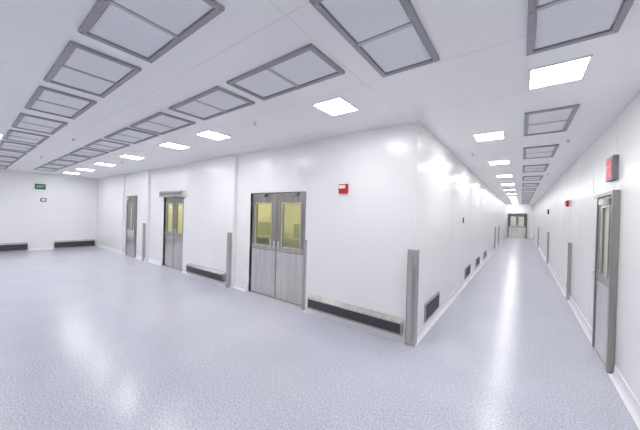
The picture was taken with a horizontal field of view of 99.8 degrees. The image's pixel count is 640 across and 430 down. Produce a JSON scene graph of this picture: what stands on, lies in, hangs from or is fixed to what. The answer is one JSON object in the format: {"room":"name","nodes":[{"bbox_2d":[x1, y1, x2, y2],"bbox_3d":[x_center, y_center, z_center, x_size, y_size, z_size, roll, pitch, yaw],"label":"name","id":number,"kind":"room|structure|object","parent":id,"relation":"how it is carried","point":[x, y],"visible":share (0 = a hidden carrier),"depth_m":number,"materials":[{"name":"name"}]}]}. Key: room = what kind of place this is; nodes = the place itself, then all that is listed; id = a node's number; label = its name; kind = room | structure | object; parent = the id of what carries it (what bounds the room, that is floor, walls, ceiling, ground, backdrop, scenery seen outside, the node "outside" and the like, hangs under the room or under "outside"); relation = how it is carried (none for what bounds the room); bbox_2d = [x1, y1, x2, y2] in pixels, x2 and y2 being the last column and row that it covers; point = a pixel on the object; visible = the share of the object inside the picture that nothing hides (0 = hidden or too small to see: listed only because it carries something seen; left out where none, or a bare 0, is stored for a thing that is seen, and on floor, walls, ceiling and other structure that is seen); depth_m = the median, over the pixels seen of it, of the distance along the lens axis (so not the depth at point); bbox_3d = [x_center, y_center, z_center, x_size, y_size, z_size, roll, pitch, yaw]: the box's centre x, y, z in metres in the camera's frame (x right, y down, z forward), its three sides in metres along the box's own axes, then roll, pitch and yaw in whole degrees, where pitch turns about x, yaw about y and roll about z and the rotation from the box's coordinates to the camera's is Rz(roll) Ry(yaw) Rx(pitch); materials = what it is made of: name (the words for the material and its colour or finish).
{"room":"clean room","nodes":[
{"label":"clean room","id":0,"kind":"room"},
{"bbox_2d":[0,169,97,246],"bbox_3d":[-11.822,-0.155,9.007,0.120,2.940,7.300,2,0,37],"label":"wall","id":1,"kind":"structure","parent":0,"point":[69,211],"depth_m":10.48,"materials":[{"name":"white paint"}]},
{"bbox_2d":[0,242,27,251],"bbox_3d":[-11.477,1.154,9.356,0.083,0.293,1.824,2,0,37],"label":"rail","id":2,"kind":"object","parent":1,"relation":"attached to","point":[4,247],"visible":1,"depth_m":9.78,"materials":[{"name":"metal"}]},
{"bbox_2d":[35,184,45,189],"bbox_3d":[-10.703,-1.084,10.318,0.056,0.200,0.280,2,0,37],"label":"exit sign","id":3,"kind":"object","parent":1,"relation":"attached to","point":[37,186],"visible":1,"depth_m":10.30,"materials":[{"name":"green plastic"}]},
{"bbox_2d":[7,243,95,251],"bbox_3d":[-11.850,1.258,8.884,0.055,0.115,7.100,2,0,37],"label":"baseboard","id":4,"kind":"structure","parent":1,"relation":"attached to","point":[44,247],"depth_m":10.42,"materials":[{"name":"white"}]},
{"bbox_2d":[54,239,94,247],"bbox_3d":[-10.132,1.178,11.159,0.083,0.293,1.274,2,0,37],"label":"rail","id":5,"kind":"object","parent":1,"relation":"attached to","point":[84,242],"visible":1,"depth_m":11.11,"materials":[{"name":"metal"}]},
{"bbox_2d":[168,204,182,232],"bbox_3d":[-4.418,0.042,9.720,0.100,2.940,2.700,2,0,37],"label":"wall","id":6,"kind":"structure","parent":0,"point":[181,205],"depth_m":9.13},
{"bbox_2d":[96,121,422,332],"bbox_3d":[-4.168,0.063,7.723,13.690,2.940,0.201,2,0,37],"label":"wall","id":7,"kind":"structure","parent":0,"point":[359,241],"depth_m":4.50,"materials":[{"name":"white paint"}]},
{"bbox_2d":[125,196,136,256],"bbox_3d":[-6.685,0.387,9.491,0.800,2.130,0.130,2,0,37],"label":"door","id":8,"kind":"structure","parent":7,"relation":"in","point":[131,216],"depth_m":9.46,"materials":[{"name":"silver metal"}]},
{"bbox_2d":[159,190,185,270],"bbox_3d":[-4.220,0.427,7.711,1.360,2.210,0.205,2,0,37],"label":"door","id":9,"kind":"structure","parent":7,"relation":"in","point":[173,243],"depth_m":7.76,"materials":[{"name":"silver metal"}]},
{"bbox_2d":[186,263,225,282],"bbox_3d":[-2.776,1.371,6.492,1.624,0.213,0.083,2,0,37],"label":"rail","id":10,"kind":"object","parent":7,"relation":"attached to","point":[213,274],"visible":0.94,"depth_m":6.39,"materials":[{"name":"silver metal"}]},
{"bbox_2d":[96,244,404,343],"bbox_3d":[-4.234,1.475,7.645,13.630,0.115,0.135,2,0,37],"label":"baseboard","id":11,"kind":"structure","parent":7,"relation":"attached to","point":[401,339],"depth_m":4.44,"materials":[{"name":"white"}]},
{"bbox_2d":[249,191,305,306],"bbox_3d":[-0.858,0.571,5.264,1.640,2.140,0.105,2,0,37],"label":"door","id":12,"kind":"structure","parent":7,"relation":"in","point":[276,270],"depth_m":5.25,"materials":[{"name":"silver metal"}]},
{"bbox_2d":[338,184,347,193],"bbox_3d":[0.353,-0.409,4.185,0.160,0.150,0.075,2,0,37],"label":"fire alarm strobe","id":13,"kind":"object","parent":7,"relation":"attached to","point":[343,188],"visible":1,"depth_m":4.16,"materials":[{"name":"red plastic"}]},
{"bbox_2d":[307,294,402,335],"bbox_3d":[0.452,1.476,4.082,1.604,0.213,0.083,2,0,37],"label":"rail","id":14,"kind":"object","parent":7,"relation":"attached to","point":[392,324],"visible":1,"depth_m":3.97,"materials":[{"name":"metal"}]},
{"bbox_2d":[258,204,300,244],"bbox_3d":[-0.837,0.147,8.669,6.900,2.940,0.100,2,0,37],"label":"wall","id":15,"kind":"structure","parent":0,"point":[292,211],"depth_m":8.77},
{"bbox_2d":[0,237,638,429],"bbox_3d":[1.996,1.716,14.395,15.975,0.120,32.800,2,0,37],"label":"floor","id":16,"kind":"structure","parent":0,"point":[92,338],"depth_m":3.13,"materials":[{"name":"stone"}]},
{"bbox_2d":[142,223,145,260],"bbox_3d":[-5.669,0.876,8.665,0.100,1.220,0.067,2,0,37],"label":"post","id":17,"kind":"object","parent":16,"relation":"on","point":[144,224],"visible":1,"depth_m":8.64,"materials":[{"name":"silver metal"}]},
{"bbox_2d":[226,232,231,287],"bbox_3d":[-2.008,0.995,5.933,0.100,1.220,0.067,2,0,37],"label":"post","id":18,"kind":"object","parent":16,"relation":"on","point":[229,234],"visible":1,"depth_m":5.91,"materials":[{"name":"silver metal"}]},
{"bbox_2d":[257,221,287,244],"bbox_3d":[-1.957,0.910,8.958,1.800,1.350,0.700,2,0,37],"label":"workbench","id":19,"kind":"object","parent":16,"relation":"on","point":[264,228],"visible":0.1,"depth_m":8.94,"materials":[{"name":"beige"}]},
{"bbox_2d":[284,224,299,248],"bbox_3d":[-0.355,0.962,7.762,1.800,1.350,0.700,2,0,37],"label":"workbench","id":20,"kind":"object","parent":16,"relation":"on","point":[291,242],"visible":0.16,"depth_m":7.85,"materials":[{"name":"beige"}]},
{"bbox_2d":[301,240,306,309],"bbox_3d":[-0.254,1.051,4.723,0.100,1.220,0.067,2,0,37],"label":"post","id":21,"kind":"object","parent":16,"relation":"on","point":[305,241],"visible":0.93,"depth_m":4.70,"materials":[{"name":"silver metal"}]},
{"bbox_2d":[404,249,419,347],"bbox_3d":[1.218,1.084,3.565,0.135,1.250,0.145,2,0,37],"label":"post","id":22,"kind":"object","parent":16,"relation":"on","point":[413,255],"visible":1,"depth_m":3.51,"materials":[{"name":"silver metal"}]},
{"bbox_2d":[494,227,495,249],"bbox_3d":[9.272,1.245,14.277,0.067,1.220,0.100,2,0,37],"label":"post","id":23,"kind":"object","parent":16,"relation":"on","point":[495,227],"visible":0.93,"depth_m":14.25,"materials":[{"name":"silver metal"}]},
{"bbox_2d":[546,232,549,263],"bbox_3d":[8.625,1.256,10.206,0.067,1.220,0.100,2,0,37],"label":"post","id":24,"kind":"object","parent":16,"relation":"on","point":[548,233],"visible":0.92,"depth_m":10.17,"materials":[{"name":"silver metal"}]},
{"bbox_2d":[566,242,571,299],"bbox_3d":[5.277,1.195,5.717,0.067,1.220,0.100,2,0,37],"label":"post","id":25,"kind":"object","parent":16,"relation":"on","point":[569,250],"visible":0.94,"depth_m":5.68,"materials":[{"name":"silver metal"}]},
{"bbox_2d":[0,0,639,203],"bbox_3d":[1.810,-1.351,14.575,16.648,0.121,32.800,2,0,37],"label":"ceiling","id":26,"kind":"structure","parent":0,"point":[479,81],"depth_m":2.65,"materials":[{"name":"white paint"}]},
{"bbox_2d":[0,161,13,165],"bbox_3d":[-9.550,-1.544,8.042,1.040,0.026,0.470,2,0,37],"label":"ceiling vent","id":27,"kind":"object","parent":26,"relation":"in","point":[3,163],"depth_m":8.07,"materials":[{"name":"grey metal"}]},
{"bbox_2d":[0,156,19,161],"bbox_3d":[-8.509,-1.510,7.265,1.040,0.026,0.470,2,0,37],"label":"ceiling vent","id":28,"kind":"object","parent":26,"relation":"in","point":[2,158],"depth_m":7.29,"materials":[{"name":"grey metal"}]},
{"bbox_2d":[0,149,26,157],"bbox_3d":[-7.467,-1.476,6.488,1.040,0.026,0.470,2,0,37],"label":"ceiling vent","id":29,"kind":"object","parent":26,"relation":"in","point":[10,153],"depth_m":6.47,"materials":[{"name":"white metal"}]},
{"bbox_2d":[0,140,36,151],"bbox_3d":[-6.426,-1.442,5.711,1.040,0.026,0.470,2,0,37],"label":"ceiling vent","id":30,"kind":"object","parent":26,"relation":"in","point":[8,145],"depth_m":5.67,"materials":[{"name":"white metal"}]},
{"bbox_2d":[3,129,49,144],"bbox_3d":[-5.384,-1.409,4.933,1.040,0.026,0.470,2,0,37],"label":"ceiling vent","id":31,"kind":"object","parent":26,"relation":"in","point":[12,135],"depth_m":4.89,"materials":[{"name":"white metal"}]},
{"bbox_2d":[12,113,67,134],"bbox_3d":[-4.303,-1.373,4.126,1.040,0.026,0.470,2,0,37],"label":"ceiling vent","id":32,"kind":"object","parent":26,"relation":"in","point":[23,121],"depth_m":4.08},
{"bbox_2d":[34,167,58,171],"bbox_3d":[-9.289,-1.544,9.145,1.040,0.026,0.470,2,0,37],"label":"ceiling vent","id":33,"kind":"object","parent":26,"relation":"in","point":[38,168],"depth_m":9.13,"materials":[{"name":"grey metal"}]},
{"bbox_2d":[40,163,67,168],"bbox_3d":[-8.288,-1.512,8.398,1.040,0.026,0.470,2,0,37],"label":"ceiling vent","id":34,"kind":"object","parent":26,"relation":"in","point":[46,165],"depth_m":8.38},
{"bbox_2d":[25,85,96,118],"bbox_3d":[-3.173,-1.337,3.283,1.040,0.026,0.470,2,0,37],"label":"ceiling vent","id":35,"kind":"object","parent":26,"relation":"in","point":[44,100],"depth_m":3.22,"materials":[{"name":"grey metal"}]},
{"bbox_2d":[48,159,78,165],"bbox_3d":[-7.286,-1.479,7.650,1.040,0.026,0.470,2,0,37],"label":"ceiling vent","id":36,"kind":"object","parent":26,"relation":"in","point":[59,162],"depth_m":7.60,"materials":[{"name":"grey metal"}]},
{"bbox_2d":[57,154,91,161],"bbox_3d":[-6.285,-1.447,6.903,1.040,0.026,0.470,2,0,37],"label":"ceiling vent","id":37,"kind":"object","parent":26,"relation":"in","point":[68,157],"depth_m":6.88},
{"bbox_2d":[69,148,108,157],"bbox_3d":[-5.283,-1.414,6.156,1.040,0.026,0.470,2,0,37],"label":"ceiling vent","id":38,"kind":"object","parent":26,"relation":"in","point":[87,152],"depth_m":6.10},
{"bbox_2d":[44,40,140,97],"bbox_3d":[-2.140,-1.303,2.512,1.040,0.026,0.470,2,0,37],"label":"ceiling vent","id":39,"kind":"object","parent":26,"relation":"in","point":[79,67],"depth_m":2.44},
{"bbox_2d":[94,162,114,165],"bbox_3d":[-6.163,-1.455,7.735,0.374,0.014,0.414,2,0,37],"label":"ceiling light panel","id":40,"kind":"object","parent":26,"relation":"in","point":[99,163],"depth_m":7.74,"materials":[{"name":"white plastic"}]},
{"bbox_2d":[84,139,129,151],"bbox_3d":[-4.282,-1.382,5.408,1.040,0.026,0.470,2,0,37],"label":"ceiling vent","id":41,"kind":"object","parent":26,"relation":"in","point":[101,144],"depth_m":5.36,"materials":[{"name":"white metal"}]},
{"bbox_2d":[104,127,158,143],"bbox_3d":[-3.257,-1.348,4.643,1.040,0.026,0.470,2,0,37],"label":"ceiling vent","id":42,"kind":"object","parent":26,"relation":"in","point":[128,135],"depth_m":4.60,"materials":[{"name":"white metal"}]},
{"bbox_2d":[119,154,143,159],"bbox_3d":[-4.560,-1.403,6.539,0.374,0.014,0.414,2,0,37],"label":"ceiling light panel","id":43,"kind":"object","parent":26,"relation":"in","point":[125,156],"depth_m":6.54,"materials":[{"name":"white plastic"}]},
{"bbox_2d":[78,0,224,62],"bbox_3d":[-1.138,-1.271,1.764,1.040,0.026,0.470,2,0,37],"label":"ceiling vent","id":44,"kind":"object","parent":26,"relation":"in","point":[146,30],"depth_m":1.78,"materials":[{"name":"grey metal"}]},
{"bbox_2d":[129,112,195,134],"bbox_3d":[-2.319,-1.318,3.943,1.040,0.026,0.470,2,0,37],"label":"ceiling vent","id":45,"kind":"object","parent":26,"relation":"in","point":[161,123],"depth_m":3.90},
{"bbox_2d":[159,142,188,149],"bbox_3d":[-2.838,-1.347,5.254,0.374,0.014,0.414,2,0,37],"label":"ceiling light panel","id":46,"kind":"object","parent":26,"relation":"in","point":[167,144],"depth_m":5.23,"materials":[{"name":"white plastic"}]},
{"bbox_2d":[169,86,254,120],"bbox_3d":[-1.294,-1.285,3.178,1.040,0.026,0.470,2,0,37],"label":"ceiling vent","id":47,"kind":"object","parent":26,"relation":"in","point":[216,101],"depth_m":3.12,"materials":[{"name":"grey metal"}]},
{"bbox_2d":[196,130,230,139],"bbox_3d":[-1.756,-1.312,4.447,0.374,0.014,0.414,2,0,37],"label":"ceiling light panel","id":48,"kind":"object","parent":26,"relation":"in","point":[209,134],"depth_m":4.43,"materials":[{"name":"white plastic"}]},
{"bbox_2d":[227,43,344,100],"bbox_3d":[-0.340,-1.254,2.467,1.040,0.026,0.470,2,0,37],"label":"ceiling vent","id":49,"kind":"object","parent":26,"relation":"in","point":[305,66],"depth_m":2.40,"materials":[{"name":"grey metal"}]},
{"bbox_2d":[312,96,358,115],"bbox_3d":[0.186,-1.250,3.122,0.374,0.014,0.414,2,0,37],"label":"ceiling light panel","id":50,"kind":"object","parent":26,"relation":"in","point":[335,106],"depth_m":3.10,"materials":[{"name":"white plastic"}]},
{"bbox_2d":[309,0,438,76],"bbox_3d":[0.437,-1.228,1.837,0.470,0.026,1.040,2,0,37],"label":"ceiling vent","id":51,"kind":"object","parent":26,"relation":"in","point":[390,35],"depth_m":1.80,"materials":[{"name":"grey metal"}]},
{"bbox_2d":[473,131,504,141],"bbox_3d":[2.567,-1.192,4.090,0.374,0.014,0.414,2,0,37],"label":"ceiling light panel","id":52,"kind":"object","parent":26,"relation":"in","point":[495,135],"depth_m":4.07,"materials":[{"name":"white plastic"}]},
{"bbox_2d":[488,160,509,164],"bbox_3d":[3.978,-1.166,5.982,0.374,0.014,0.414,2,0,37],"label":"ceiling light panel","id":53,"kind":"object","parent":26,"relation":"in","point":[500,161],"depth_m":5.97,"materials":[{"name":"white plastic"}]},
{"bbox_2d":[496,174,512,176],"bbox_3d":[5.389,-1.141,7.873,0.374,0.014,0.414,2,0,37],"label":"ceiling light panel","id":54,"kind":"object","parent":26,"relation":"in","point":[510,175],"depth_m":7.81,"materials":[{"name":"white plastic"}]},
{"bbox_2d":[522,188,536,190],"bbox_3d":[8.891,-1.064,11.473,0.470,0.026,1.040,2,0,37],"label":"ceiling vent","id":55,"kind":"object","parent":26,"relation":"in","point":[534,189],"depth_m":11.34,"materials":[{"name":"grey metal"}]},
{"bbox_2d":[522,183,538,186],"bbox_3d":[7.635,-1.087,9.790,0.470,0.026,1.040,2,0,37],"label":"ceiling vent","id":56,"kind":"object","parent":26,"relation":"in","point":[524,184],"depth_m":9.68,"materials":[{"name":"grey metal"}]},
{"bbox_2d":[522,175,542,180],"bbox_3d":[6.439,-1.108,8.187,0.470,0.026,1.040,2,0,37],"label":"ceiling vent","id":57,"kind":"object","parent":26,"relation":"in","point":[524,178],"depth_m":8.16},
{"bbox_2d":[523,164,548,172],"bbox_3d":[5.244,-1.130,6.584,0.470,0.026,1.040,2,0,37],"label":"ceiling vent","id":58,"kind":"object","parent":26,"relation":"in","point":[542,167],"depth_m":6.52,"materials":[{"name":"grey metal"}]},
{"bbox_2d":[523,144,558,158],"bbox_3d":[4.048,-1.151,4.981,0.470,0.026,1.040,2,0,37],"label":"ceiling vent","id":59,"kind":"object","parent":26,"relation":"in","point":[545,151],"depth_m":4.90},
{"bbox_2d":[524,104,579,135],"bbox_3d":[2.894,-1.172,3.434,0.470,0.026,1.040,2,0,37],"label":"ceiling vent","id":60,"kind":"object","parent":26,"relation":"in","point":[554,120],"depth_m":3.34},
{"bbox_2d":[528,54,592,89],"bbox_3d":[2.007,-1.194,2.287,0.374,0.014,0.414,2,0,37],"label":"ceiling light panel","id":61,"kind":"object","parent":26,"relation":"in","point":[574,69],"depth_m":2.26,"materials":[{"name":"white plastic"}]},
{"bbox_2d":[526,0,634,55],"bbox_3d":[1.423,-1.199,1.462,0.470,0.026,1.040,2,0,37],"label":"ceiling vent","id":62,"kind":"object","parent":26,"relation":"in","point":[551,24],"depth_m":1.66,"materials":[{"name":"grey metal"}]},
{"bbox_2d":[417,126,505,329],"bbox_3d":[8.861,0.377,13.846,0.121,2.940,25.200,2,0,37],"label":"wall","id":63,"kind":"structure","parent":0,"point":[451,193],"depth_m":5.22,"materials":[{"name":"white paint"}]},
{"bbox_2d":[424,292,439,322],"bbox_3d":[1.801,1.455,4.314,0.020,0.270,0.850,2,0,37],"label":"air vent","id":64,"kind":"object","parent":63,"relation":"in","point":[431,306],"visible":1,"depth_m":4.26,"materials":[{"name":"grey metal"}]},
{"bbox_2d":[416,236,505,344],"bbox_3d":[8.833,1.790,13.724,0.055,0.115,25.400,2,0,37],"label":"baseboard","id":65,"kind":"structure","parent":63,"relation":"attached to","point":[421,332],"depth_m":5.10,"materials":[{"name":"white"}]},
{"bbox_2d":[464,264,470,278],"bbox_3d":[3.923,1.493,7.160,0.020,0.270,0.850,2,0,37],"label":"air vent","id":66,"kind":"object","parent":63,"relation":"in","point":[468,268],"visible":1,"depth_m":7.15,"materials":[{"name":"grey metal"}]},
{"bbox_2d":[476,256,479,266],"bbox_3d":[5.178,1.516,8.843,0.020,0.270,0.850,2,0,37],"label":"air vent","id":67,"kind":"object","parent":63,"relation":"in","point":[478,257],"visible":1,"depth_m":8.81,"materials":[{"name":"grey metal"}]},
{"bbox_2d":[505,204,533,238],"bbox_3d":[17.273,0.540,23.365,2.225,2.940,0.120,2,0,37],"label":"wall","id":68,"kind":"structure","parent":0,"point":[528,209],"depth_m":23.06,"materials":[{"name":"white paint"}]},
{"bbox_2d":[507,213,526,238],"bbox_3d":[17.080,0.935,23.362,1.340,2.140,0.105,2,0,37],"label":"door","id":69,"kind":"structure","parent":68,"relation":"in","point":[520,231],"depth_m":23.35,"materials":[{"name":"grey metal"}]},
{"bbox_2d":[533,92,639,401],"bbox_3d":[8.365,0.392,9.662,0.121,2.940,32.500,2,0,37],"label":"wall","id":70,"kind":"structure","parent":0,"point":[585,178],"depth_m":3.61,"materials":[{"name":"white paint"}]},
{"bbox_2d":[564,200,568,206],"bbox_3d":[5.762,-0.266,6.310,0.075,0.150,0.160,2,0,37],"label":"fire alarm strobe","id":71,"kind":"object","parent":70,"relation":"attached to","point":[566,202],"visible":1,"depth_m":6.25,"materials":[{"name":"red plastic"}]},
{"bbox_2d":[533,238,639,429],"bbox_3d":[8.257,1.802,9.724,0.055,0.115,32.500,2,0,37],"label":"baseboard","id":72,"kind":"structure","parent":70,"relation":"attached to","point":[630,400],"depth_m":2.87,"materials":[{"name":"white"}]},
{"bbox_2d":[591,190,620,373],"bbox_3d":[3.481,0.747,3.344,0.130,2.050,0.800,2,0,37],"label":"door","id":73,"kind":"structure","parent":70,"relation":"in","point":[605,272],"depth_m":3.15,"materials":[{"name":"silver metal"}]},
{"bbox_2d":[606,154,618,181],"bbox_3d":[3.463,-0.548,3.201,0.057,0.280,0.300,2,0,37],"label":"exit sign","id":74,"kind":"object","parent":70,"relation":"attached to","point":[612,163],"visible":1,"depth_m":3.10,"materials":[{"name":"red plastic"}]}
]}

